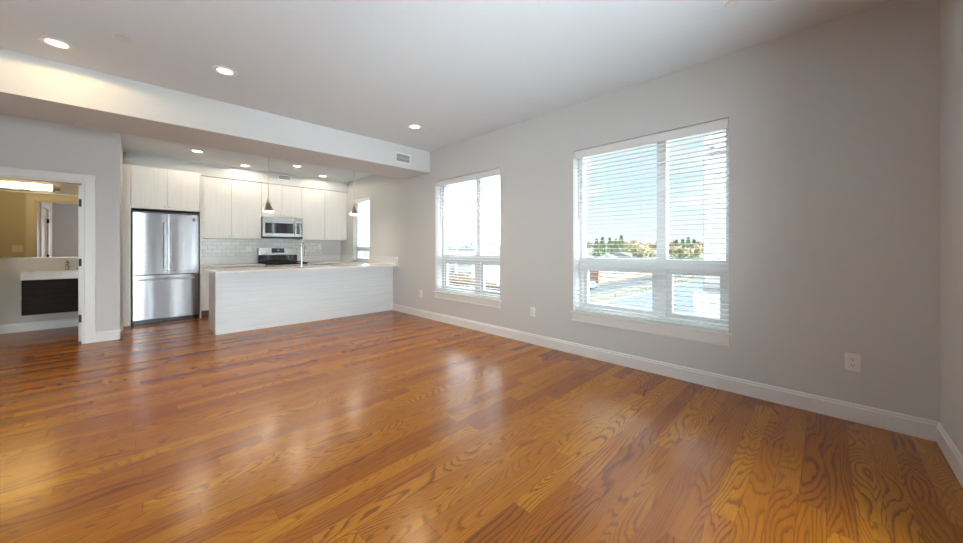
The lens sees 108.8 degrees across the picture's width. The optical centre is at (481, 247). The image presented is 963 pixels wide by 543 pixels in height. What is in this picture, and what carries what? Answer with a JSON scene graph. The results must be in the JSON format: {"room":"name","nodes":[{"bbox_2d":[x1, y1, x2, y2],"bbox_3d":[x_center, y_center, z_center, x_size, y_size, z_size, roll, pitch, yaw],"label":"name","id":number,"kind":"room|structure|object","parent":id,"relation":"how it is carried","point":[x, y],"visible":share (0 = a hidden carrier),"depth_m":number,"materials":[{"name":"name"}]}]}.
{"room":"empty living room","nodes":[
{"label":"empty living room","id":0,"kind":"room"},
{"bbox_2d":[0,178,77,324],"bbox_3d":[-6.944,-0.180,5.051,2.159,2.840,0.100,0,0,-45],"label":"wall","id":1,"kind":"structure","parent":0,"point":[10,268],"depth_m":5.10,"materials":[{"name":"grey paint"}]},
{"bbox_2d":[0,180,60,191],"bbox_3d":[-6.800,-0.911,5.015,0.870,0.120,0.155,0,0,-45],"label":"vanity light","id":2,"kind":"object","parent":1,"relation":"attached to","point":[4,184],"visible":1,"depth_m":5.07,"materials":[{"name":"silver metal"}]},
{"bbox_2d":[0,191,77,257],"bbox_3d":[-6.710,-0.340,5.209,1.478,0.978,0.008,0,0,-45],"label":"wall mirror","id":3,"kind":"object","parent":1,"relation":"attached to","point":[32,225],"visible":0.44,"depth_m":5.20,"materials":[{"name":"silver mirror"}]},
{"bbox_2d":[0,318,77,333],"bbox_3d":[-6.903,1.176,5.010,2.159,0.128,0.016,0,0,-45],"label":"baseboard","id":4,"kind":"structure","parent":1,"relation":"attached to","point":[51,324],"depth_m":5.21,"materials":[{"name":"white paint"}]},
{"bbox_2d":[20,270,77,315],"bbox_3d":[-6.322,0.648,5.278,0.827,0.608,0.458,0,0,-45],"label":"bathroom vanity","id":5,"kind":"object","parent":1,"relation":"attached to","point":[51,291],"visible":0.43,"depth_m":5.01,"materials":[{"name":"brown wood"}]},
{"bbox_2d":[20,270,77,280],"bbox_3d":[-6.322,0.401,5.278,0.827,0.112,0.458,0,0,-45],"label":"basin","id":6,"kind":"object","parent":5,"relation":"in","point":[51,275],"depth_m":5.04,"materials":[{"name":"white ceramic"}]},
{"bbox_2d":[65,261,68,269],"bbox_3d":[-6.423,0.269,5.345,0.052,0.152,0.143,0,0,-45],"label":"bathroom faucet","id":7,"kind":"object","parent":5,"relation":"on","point":[67,262],"visible":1,"depth_m":5.36,"materials":[{"name":"silver metal"}]},
{"bbox_2d":[0,114,119,331],"bbox_3d":[-5.403,-0.180,4.309,1.230,2.840,0.120,0,0,-45],"label":"wall","id":8,"kind":"structure","parent":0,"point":[25,143],"depth_m":4.55,"materials":[{"name":"grey paint"}]},
{"bbox_2d":[0,166,94,343],"bbox_3d":[-5.469,0.145,4.232,0.983,2.189,0.140,0,0,-45],"label":"door frame","id":9,"kind":"structure","parent":8,"relation":"attached to","point":[89,180],"depth_m":4.47,"materials":[{"name":"white paint"}]},
{"bbox_2d":[120,134,122,326],"bbox_3d":[-5.723,-0.180,5.428,0.100,2.840,1.915,0,0,-45],"label":"wall","id":10,"kind":"structure","parent":0,"point":[121,148],"depth_m":5.16,"materials":[{"name":"grey paint"}]},
{"bbox_2d":[76,185,81,341],"bbox_3d":[-5.535,0.201,4.758,0.107,2.054,0.699,0,0,-45],"label":"door","id":11,"kind":"structure","parent":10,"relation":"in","point":[79,268],"depth_m":4.53,"materials":[{"name":"white paint"}]},
{"bbox_2d":[95,319,123,341],"bbox_3d":[-5.362,1.176,4.991,0.240,0.128,1.058,0,0,-45],"label":"baseboard","id":12,"kind":"structure","parent":10,"relation":"in","point":[114,334],"depth_m":4.63,"materials":[{"name":"white paint"}]},
{"bbox_2d":[123,152,347,192],"bbox_3d":[-4.743,-1.477,7.199,3.792,0.246,0.397,0,0,-45],"label":"wall","id":13,"kind":"structure","parent":0,"point":[206,169],"depth_m":6.74,"materials":[{"name":"grey paint"}]},
{"bbox_2d":[278,174,290,180],"bbox_3d":[-4.233,-1.510,7.422,0.264,0.114,0.010,0,0,-45],"label":"air vent","id":14,"kind":"object","parent":13,"relation":"in","point":[280,177],"visible":1,"depth_m":7.41,"materials":[{"name":"white plastic"}]},
{"bbox_2d":[131,211,340,318],"bbox_3d":[-4.954,-0.180,7.410,3.792,2.840,0.200,0,0,-45],"label":"wall","id":15,"kind":"structure","parent":0,"point":[328,247],"depth_m":8.43,"materials":[{"name":"grey paint"}]},
{"bbox_2d":[201,176,260,238],"bbox_3d":[-5.032,-0.768,6.906,1.004,1.168,0.402,0,0,-45],"label":"upper cabinet","id":16,"kind":"object","parent":15,"relation":"attached to","point":[230,209],"visible":0.91,"depth_m":6.77,"materials":[{"name":"laminate"}]},
{"bbox_2d":[245,246,251,251],"bbox_3d":[-4.915,0.019,7.286,0.115,0.120,0.010,0,0,-45],"label":"switch plate","id":17,"kind":"object","parent":15,"relation":"attached to","point":[247,248],"visible":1,"depth_m":7.28,"materials":[{"name":"white plastic"}]},
{"bbox_2d":[201,239,321,262],"bbox_3d":[-4.697,0.116,7.518,2.347,0.620,0.010,0,0,-45],"label":"backsplash","id":18,"kind":"structure","parent":15,"relation":"attached to","point":[209,247],"depth_m":7.29,"materials":[{"name":"tile"}]},
{"bbox_2d":[261,183,301,218],"bbox_3d":[-4.402,-1.003,7.536,0.776,0.697,0.402,0,0,-45],"label":"upper cabinet","id":19,"kind":"object","parent":15,"relation":"attached to","point":[286,201],"visible":0.9,"depth_m":7.42,"materials":[{"name":"laminate"}]},
{"bbox_2d":[261,216,302,238],"bbox_3d":[-4.367,-0.427,7.499,0.765,0.445,0.503,0,0,-45],"label":"microwave","id":20,"kind":"object","parent":19,"relation":"attached to","point":[271,227],"visible":1,"depth_m":7.34,"materials":[{"name":"silver metal"}]},
{"bbox_2d":[296,188,346,240],"bbox_3d":[-3.764,-0.768,8.174,1.029,1.168,0.402,0,0,-45],"label":"upper cabinet","id":21,"kind":"object","parent":15,"relation":"attached to","point":[324,212],"visible":0.99,"depth_m":8.04,"materials":[{"name":"laminate"}]},
{"bbox_2d":[120,133,372,181],"bbox_3d":[-4.723,-1.715,5.581,6.573,0.231,3.114,0,0,-45],"label":"ceiling","id":22,"kind":"structure","parent":0,"point":[130,143],"depth_m":6.17,"materials":[{"name":"white paint"}]},
{"bbox_2d":[189,149,204,152],"bbox_3d":[-4.692,-1.595,5.690,0.196,0.009,0.196,0,0,-45],"label":"recessed light","id":23,"kind":"object","parent":22,"relation":"in","point":[192,150],"visible":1,"depth_m":5.69,"materials":[{"name":"white plastic"}]},
{"bbox_2d":[262,157,274,212],"bbox_3d":[-3.483,-1.089,5.636,0.184,1.021,0.184,0,0,-45],"label":"pendant lamp","id":24,"kind":"object","parent":22,"relation":"hanging from","point":[267,208],"visible":0.91,"depth_m":5.62,"materials":[{"name":"silver metal"}]},
{"bbox_2d":[349,203,358,215],"bbox_3d":[-2.459,-1.114,6.659,0.184,0.971,0.184,0,0,-45],"label":"pendant lamp","id":25,"kind":"object","parent":22,"relation":"hanging from","point":[354,212],"visible":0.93,"depth_m":6.62,"materials":[{"name":"silver metal"}]},
{"bbox_2d":[0,0,892,151],"bbox_3d":[-1.344,-1.755,2.202,6.573,0.150,6.442,0,0,-45],"label":"ceiling","id":26,"kind":"structure","parent":0,"point":[462,70],"depth_m":2.86,"materials":[{"name":"white paint"}]},
{"bbox_2d":[37,36,74,50],"bbox_3d":[-3.484,-1.676,2.829,0.196,0.009,0.196,0,0,-45],"label":"recessed light","id":27,"kind":"object","parent":26,"relation":"in","point":[57,43],"visible":1,"depth_m":2.82,"materials":[{"name":"white plastic"}]},
{"bbox_2d":[115,35,132,42],"bbox_3d":[-2.860,-1.674,2.760,0.100,0.012,0.100,0,0,-45],"label":"sprinkler cover","id":28,"kind":"object","parent":26,"relation":"attached to","point":[119,37],"visible":1,"depth_m":2.75,"materials":[{"name":"white metal"}]},
{"bbox_2d":[0,48,429,178],"bbox_3d":[-2.967,-1.497,4.554,5.022,0.366,0.821,0,0,-45],"label":"ceiling beam","id":29,"kind":"structure","parent":26,"relation":"attached to","point":[31,87],"depth_m":3.78,"materials":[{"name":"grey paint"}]},
{"bbox_2d":[395,151,410,164],"bbox_3d":[-1.284,-1.469,5.649,0.290,0.166,0.010,0,0,-45],"label":"air vent","id":30,"kind":"object","parent":29,"relation":"attached to","point":[404,158],"visible":1,"depth_m":5.64,"materials":[{"name":"white plastic"}]},
{"bbox_2d":[212,66,237,76],"bbox_3d":[-2.435,-1.676,3.275,0.196,0.009,0.196,0,0,-45],"label":"recessed light","id":31,"kind":"object","parent":26,"relation":"in","point":[222,70],"visible":1,"depth_m":3.27,"materials":[{"name":"white plastic"}]},
{"bbox_2d":[408,124,421,128],"bbox_3d":[-0.920,-1.676,4.771,0.196,0.009,0.196,0,0,-45],"label":"recessed light","id":32,"kind":"object","parent":26,"relation":"in","point":[412,126],"visible":1,"depth_m":4.75,"materials":[{"name":"white plastic"}]},
{"bbox_2d":[725,0,742,8],"bbox_3d":[1.727,-1.674,2.359,0.100,0.012,0.100,0,0,-45],"label":"sprinkler cover","id":33,"kind":"object","parent":26,"relation":"attached to","point":[732,3],"visible":1,"depth_m":2.36,"materials":[{"name":"white metal"}]},
{"bbox_2d":[0,310,962,542],"bbox_3d":[-2.445,1.300,3.303,6.573,0.120,9.556,0,0,-45],"label":"floor","id":34,"kind":"structure","parent":0,"point":[391,426],"depth_m":2.11,"materials":[{"name":"brown wood"}]},
{"bbox_2d":[122,164,200,325],"bbox_3d":[-5.589,-0.045,6.053,0.973,2.569,0.822,0,0,-45],"label":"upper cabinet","id":35,"kind":"object","parent":34,"relation":"on","point":[143,188],"visible":0.97,"depth_m":5.67,"materials":[{"name":"laminate"}]},
{"bbox_2d":[132,210,198,324],"bbox_3d":[-5.529,0.315,6.050,0.830,1.838,0.852,0,0,-45],"label":"refrigerator","id":36,"kind":"object","parent":34,"relation":"on","point":[165,245],"visible":1,"depth_m":5.77,"materials":[{"name":"silver metal"}]},
{"bbox_2d":[201,266,264,315],"bbox_3d":[-4.929,0.799,6.801,1.000,0.882,0.673,0,0,-45],"label":"base cabinet","id":37,"kind":"object","parent":34,"relation":"on","point":[204,274],"visible":0.16,"depth_m":6.29,"materials":[{"name":"laminate"}]},
{"bbox_2d":[201,256,264,267],"bbox_3d":[-4.928,0.269,6.799,1.004,0.178,0.700,0,0,-45],"label":"countertop","id":38,"kind":"structure","parent":37,"relation":"on","point":[206,262],"depth_m":6.89,"materials":[{"name":"white stone"}]},
{"bbox_2d":[258,248,306,266],"bbox_3d":[-4.247,0.620,7.377,0.767,1.240,0.787,0,0,-45],"label":"range","id":39,"kind":"object","parent":34,"relation":"on","point":[271,257],"visible":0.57,"depth_m":7.50,"materials":[{"name":"silver metal"}]},
{"bbox_2d":[259,262,306,264],"bbox_3d":[-4.249,0.329,7.379,0.767,0.018,0.661,0,0,-45],"label":"cooktop","id":40,"kind":"object","parent":39,"relation":"in","point":[266,263],"depth_m":7.12,"materials":[{"name":"black glass"}]},
{"bbox_2d":[209,267,392,334],"bbox_3d":[-3.006,0.799,6.135,2.840,0.882,0.651,0,0,-45],"label":"base cabinet","id":41,"kind":"object","parent":34,"relation":"on","point":[238,302],"visible":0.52,"depth_m":5.62,"materials":[{"name":"laminate"}]},
{"bbox_2d":[206,255,397,273],"bbox_3d":[-3.598,0.269,6.709,2.866,0.178,2.707,0,0,-45],"label":"countertop","id":42,"kind":"structure","parent":41,"relation":"on","point":[339,261],"depth_m":6.54,"materials":[{"name":"white stone"}]},
{"bbox_2d":[300,242,308,266],"bbox_3d":[-3.079,0.112,5.957,0.155,0.428,0.191,0,0,-45],"label":"kitchen faucet","id":43,"kind":"object","parent":42,"relation":"on","point":[302,243],"visible":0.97,"depth_m":5.89,"materials":[{"name":"silver metal"}]},
{"bbox_2d":[341,0,939,421],"bbox_3d":[-0.213,-0.220,5.535,0.260,2.920,9.556,0,0,-45],"label":"wall","id":44,"kind":"structure","parent":0,"point":[834,125],"depth_m":2.73,"materials":[{"name":"grey paint"}]},
{"bbox_2d":[357,203,369,259],"bbox_3d":[-2.666,-0.427,7.992,0.090,1.422,0.823,0,0,-45],"label":"window","id":45,"kind":"structure","parent":44,"relation":"in","point":[359,248],"depth_m":8.24,"materials":[{"name":"white plastic"}]},
{"bbox_2d":[353,197,369,260],"bbox_3d":[-2.728,-0.423,7.931,0.077,1.430,0.811,0,0,-45],"label":"blind","id":46,"kind":"object","parent":45,"relation":"attached to","point":[366,198],"visible":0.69,"depth_m":7.97,"materials":[{"name":"white plastic"}]},
{"bbox_2d":[433,174,500,307],"bbox_3d":[-0.192,-0.144,5.474,0.267,1.989,1.536,0,0,-45],"label":"window","id":47,"kind":"structure","parent":44,"relation":"in","point":[473,259],"depth_m":5.42,"materials":[{"name":"white plastic"}]},
{"bbox_2d":[436,168,499,298],"bbox_3d":[-0.232,-0.206,5.434,0.077,1.864,1.474,0,0,-45],"label":"blind","id":48,"kind":"object","parent":47,"relation":"attached to","point":[493,172],"visible":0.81,"depth_m":5.37,"materials":[{"name":"white plastic"}]},
{"bbox_2d":[530,307,534,316],"bbox_3d":[0.663,0.827,4.469,0.008,0.118,0.073,0,0,-45],"label":"wall outlet","id":49,"kind":"object","parent":44,"relation":"attached to","point":[532,309],"visible":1,"depth_m":4.47,"materials":[{"name":"white plastic"}]},
{"bbox_2d":[570,126,731,345],"bbox_3d":[1.683,-0.144,3.598,0.267,1.989,1.558,0,0,-45],"label":"window","id":50,"kind":"structure","parent":44,"relation":"in","point":[694,333],"depth_m":3.50,"materials":[{"name":"white plastic"}]},
{"bbox_2d":[574,118,728,330],"bbox_3d":[1.644,-0.206,3.559,0.077,1.864,1.496,0,0,-45],"label":"blind","id":51,"kind":"object","parent":50,"relation":"attached to","point":[721,124],"visible":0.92,"depth_m":3.46,"materials":[{"name":"white plastic"}]},
{"bbox_2d":[392,304,939,441],"bbox_3d":[0.575,1.176,4.552,0.016,0.128,6.651,0,0,-45],"label":"baseboard","id":52,"kind":"structure","parent":44,"relation":"attached to","point":[914,426],"depth_m":2.97,"materials":[{"name":"white paint"}]},
{"bbox_2d":[845,353,859,371],"bbox_3d":[2.659,0.820,2.473,0.008,0.125,0.078,0,0,-45],"label":"wall outlet","id":53,"kind":"object","parent":44,"relation":"attached to","point":[852,361],"visible":1,"depth_m":2.47,"materials":[{"name":"white plastic"}]},
{"bbox_2d":[940,0,962,455],"bbox_3d":[0.771,-0.220,-0.097,6.313,2.920,0.200,0,0,-45],"label":"wall","id":54,"kind":"structure","parent":0,"point":[951,11],"depth_m":1.99,"materials":[{"name":"grey paint"}]},
{"bbox_2d":[936,423,962,487],"bbox_3d":[2.411,1.176,1.697,1.425,0.128,0.016,0,0,-45],"label":"baseboard","id":55,"kind":"structure","parent":54,"relation":"attached to","point":[948,448],"depth_m":1.96,"materials":[{"name":"white paint"}]},
{"label":"outside","id":56,"kind":"structure","parent":0,"visible":0},
{"bbox_2d":[363,251,703,302],"bbox_3d":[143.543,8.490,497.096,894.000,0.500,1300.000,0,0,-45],"label":"ground","id":57,"kind":"structure","parent":56,"point":[366,254],"depth_m":75.82,"materials":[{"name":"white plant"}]},
{"bbox_2d":[448,246,456,274],"bbox_3d":[-8.806,3.740,97.999,4.440,9.000,9.800,0,0,0],"label":"house","id":58,"kind":"structure","parent":57,"relation":"on","point":[450,251],"depth_m":93.51,"materials":[{"name":"grey paint"}]},
{"bbox_2d":[449,275,463,285],"bbox_3d":[-4.659,6.185,55.131,4.199,4.114,5.823,0,0,-8],"label":"bare tree","id":59,"kind":"object","parent":57,"relation":"on","point":[457,277],"visible":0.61,"depth_m":54.34,"materials":[{"name":"brown plant"}]},
{"bbox_2d":[454,271,472,285],"bbox_3d":[-3.600,6.126,60.101,5.078,4.232,4.887,0,0,42],"label":"bare tree","id":60,"kind":"object","parent":57,"relation":"on","point":[462,274],"visible":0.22,"depth_m":60.03,"materials":[{"name":"brown plant"}]},
{"bbox_2d":[454,276,474,287],"bbox_3d":[-2.280,6.255,53.915,4.590,3.976,4.770,0,0,-26],"label":"bare tree","id":61,"kind":"object","parent":57,"relation":"on","point":[466,280],"visible":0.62,"depth_m":53.76,"materials":[{"name":"brown plant"}]},
{"bbox_2d":[456,244,475,276],"bbox_3d":[-3.652,3.640,83.999,4.800,9.200,9.800,0,0,0],"label":"house","id":62,"kind":"structure","parent":57,"relation":"on","point":[460,268],"depth_m":79.50,"materials":[{"name":"grey paint"}]},
{"bbox_2d":[469,241,499,287],"bbox_3d":[1.872,3.440,67.999,8.300,9.600,10.800,0,0,0],"label":"house","id":63,"kind":"structure","parent":57,"relation":"on","point":[494,268],"depth_m":62.99,"materials":[{"name":"grey paint"}]},
{"bbox_2d":[485,280,499,290],"bbox_3d":[1.964,6.090,42.245,5.166,4.305,4.971,0,0,25],"label":"bare tree","id":64,"kind":"object","parent":57,"relation":"on","point":[488,286],"visible":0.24,"depth_m":42.18,"materials":[{"name":"brown plant"}]},
{"bbox_2d":[586,242,593,255],"bbox_3d":[95.546,0.803,303.012,11.315,14.890,10.890,0,0,-12],"label":"bare tree","id":65,"kind":"object","parent":57,"relation":"on","point":[587,246],"visible":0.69,"depth_m":302.58,"materials":[{"name":"brown plant"}]},
{"bbox_2d":[590,239,601,257],"bbox_3d":[63.142,1.512,187.945,8.571,13.455,9.823,0,0,-23],"label":"conifer tree","id":66,"kind":"object","parent":57,"relation":"on","point":[596,242],"visible":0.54,"depth_m":187.63,"materials":[{"name":"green plant"}]},
{"bbox_2d":[598,237,607,255],"bbox_3d":[75.977,0.556,218.022,10.422,15.368,9.805,0,0,24],"label":"conifer tree","id":67,"kind":"object","parent":57,"relation":"on","point":[602,238],"visible":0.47,"depth_m":217.31,"materials":[{"name":"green plant"}]},
{"bbox_2d":[597,253,616,257],"bbox_3d":[54.565,5.340,149.999,11.800,5.800,13.800,0,0,25],"label":"house","id":68,"kind":"structure","parent":57,"relation":"on","point":[608,254],"depth_m":144.23,"materials":[{"name":"grey paint"}]},
{"bbox_2d":[606,237,613,254],"bbox_3d":[91.797,0.210,248.182,10.231,16.061,11.725,0,0,-8],"label":"conifer tree","id":69,"kind":"object","parent":57,"relation":"on","point":[609,246],"visible":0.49,"depth_m":247.26,"materials":[{"name":"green plant"}]},
{"bbox_2d":[611,238,620,253],"bbox_3d":[78.876,1.196,203.032,8.974,14.087,10.284,0,0,-27],"label":"conifer tree","id":70,"kind":"object","parent":57,"relation":"on","point":[615,242],"visible":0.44,"depth_m":202.70,"materials":[{"name":"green plant"}]},
{"bbox_2d":[589,270,651,282],"bbox_3d":[31.254,5.965,101.611,37.300,4.550,25.700,0,0,-45],"label":"brick building","id":71,"kind":"structure","parent":57,"relation":"on","point":[606,274],"depth_m":84.70,"materials":[{"name":"grey paint"}]},
{"bbox_2d":[618,235,625,251],"bbox_3d":[94.140,-0.371,233.558,10.989,17.223,11.680,0,0,4],"label":"conifer tree","id":72,"kind":"object","parent":57,"relation":"on","point":[620,236],"visible":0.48,"depth_m":232.37,"materials":[{"name":"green plant"}]},
{"bbox_2d":[613,253,641,258],"bbox_3d":[67.602,5.140,165.998,16.800,6.200,14.800,0,0,30],"label":"house","id":73,"kind":"structure","parent":57,"relation":"on","point":[618,255],"depth_m":159.41,"materials":[{"name":"grey paint"}]},
{"bbox_2d":[623,243,641,257],"bbox_3d":[66.987,2.955,149.783,9.412,10.583,9.735,0,0,-23],"label":"tree","id":74,"kind":"object","parent":57,"relation":"on","point":[630,246],"visible":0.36,"depth_m":150.01,"materials":[{"name":"brown plant"}]},
{"bbox_2d":[627,239,638,253],"bbox_3d":[147.613,-0.488,334.976,12.780,17.476,13.279,0,0,16],"label":"bare tree","id":75,"kind":"object","parent":57,"relation":"on","point":[633,241],"visible":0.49,"depth_m":333.87,"materials":[{"name":"brown plant"}]},
{"bbox_2d":[589,278,691,303],"bbox_3d":[29.274,7.140,62.650,62.000,2.200,0.600,0,0,-45],"label":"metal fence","id":76,"kind":"object","parent":57,"relation":"on","point":[675,284],"visible":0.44,"depth_m":59.38,"materials":[{"name":"grey metal"}]},
{"bbox_2d":[630,245,656,258],"bbox_3d":[51.581,3.666,110.546,7.792,9.159,8.059,0,0,8],"label":"tree","id":77,"kind":"object","parent":57,"relation":"on","point":[638,252],"visible":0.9,"depth_m":108.74,"materials":[{"name":"brown plant"}]},
{"bbox_2d":[647,243,656,258],"bbox_3d":[132.953,1.848,268.216,11.469,12.794,8.270,0,0,27],"label":"bare tree","id":78,"kind":"object","parent":57,"relation":"on","point":[650,245],"visible":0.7,"depth_m":266.51,"materials":[{"name":"brown plant"}]},
{"bbox_2d":[669,246,680,258],"bbox_3d":[91.013,3.276,164.111,10.783,9.936,7.933,0,0,-8],"label":"tree","id":79,"kind":"object","parent":57,"relation":"on","point":[670,250],"visible":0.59,"depth_m":162.36,"materials":[{"name":"brown plant"}]},
{"bbox_2d":[669,240,684,258],"bbox_3d":[106.494,1.845,188.288,8.675,12.791,8.161,0,0,-21],"label":"conifer tree","id":80,"kind":"object","parent":57,"relation":"on","point":[676,244],"visible":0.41,"depth_m":187.56,"materials":[{"name":"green plant"}]},
{"bbox_2d":[677,238,687,259],"bbox_3d":[127.191,1.042,218.409,10.510,14.397,9.171,0,0,-18],"label":"conifer tree","id":81,"kind":"object","parent":57,"relation":"on","point":[682,242],"visible":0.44,"depth_m":217.49,"materials":[{"name":"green plant"}]},
{"bbox_2d":[676,246,695,259],"bbox_3d":[88.935,3.638,150.143,7.354,9.212,9.997,0,0,23],"label":"tree","id":82,"kind":"object","parent":57,"relation":"on","point":[680,250],"visible":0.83,"depth_m":148.28,"materials":[{"name":"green plant"}]},
{"bbox_2d":[685,237,693,256],"bbox_3d":[148.529,0.087,248.550,10.404,16.306,11.059,0,0,16],"label":"conifer tree","id":83,"kind":"object","parent":57,"relation":"on","point":[688,238],"visible":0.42,"depth_m":247.44,"materials":[{"name":"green plant"}]},
{"bbox_2d":[686,239,701,259],"bbox_3d":[124.681,1.471,203.104,8.623,13.538,9.883,0,0,-16],"label":"conifer tree","id":84,"kind":"object","parent":57,"relation":"on","point":[693,240],"visible":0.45,"depth_m":202.75,"materials":[{"name":"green plant"}]},
{"bbox_2d":[690,245,703,259],"bbox_3d":[111.703,3.266,178.590,8.857,9.959,9.161,0,0,5],"label":"tree","id":85,"kind":"object","parent":57,"relation":"on","point":[694,246],"visible":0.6,"depth_m":176.99,"materials":[{"name":"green plant"}]},
{"bbox_2d":[694,130,725,316],"bbox_3d":[17.268,-6.260,9.320,14.400,29.000,16.760,0,0,-45],"label":"apartment tower","id":86,"kind":"structure","parent":57,"relation":"on","point":[709,220],"depth_m":10.09,"materials":[{"name":"grey"}]},
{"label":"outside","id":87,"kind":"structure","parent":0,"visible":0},
{"bbox_2d":[604,279,703,313],"bbox_3d":[69.544,8.225,57.735,120.000,0.030,63.300,0,0,-45],"label":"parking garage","id":88,"kind":"structure","parent":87,"point":[701,284],"depth_m":55.00,"materials":[{"name":"white concrete"}]},
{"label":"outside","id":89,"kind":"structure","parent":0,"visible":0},
{"bbox_2d":[589,275,684,293],"bbox_3d":[46.316,8.220,92.277,84.000,0.040,5.000,0,0,-45],"label":"road","id":90,"kind":"structure","parent":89,"point":[633,282],"depth_m":77.50,"materials":[{"name":"grey asphalt"}]},
{"bbox_2d":[589,281,597,288],"bbox_3d":[22.010,7.470,70.002,1.770,1.460,4.485,0,0,39],"label":"car","id":91,"kind":"object","parent":90,"relation":"on","point":[591,285],"visible":0.52,"depth_m":69.17,"materials":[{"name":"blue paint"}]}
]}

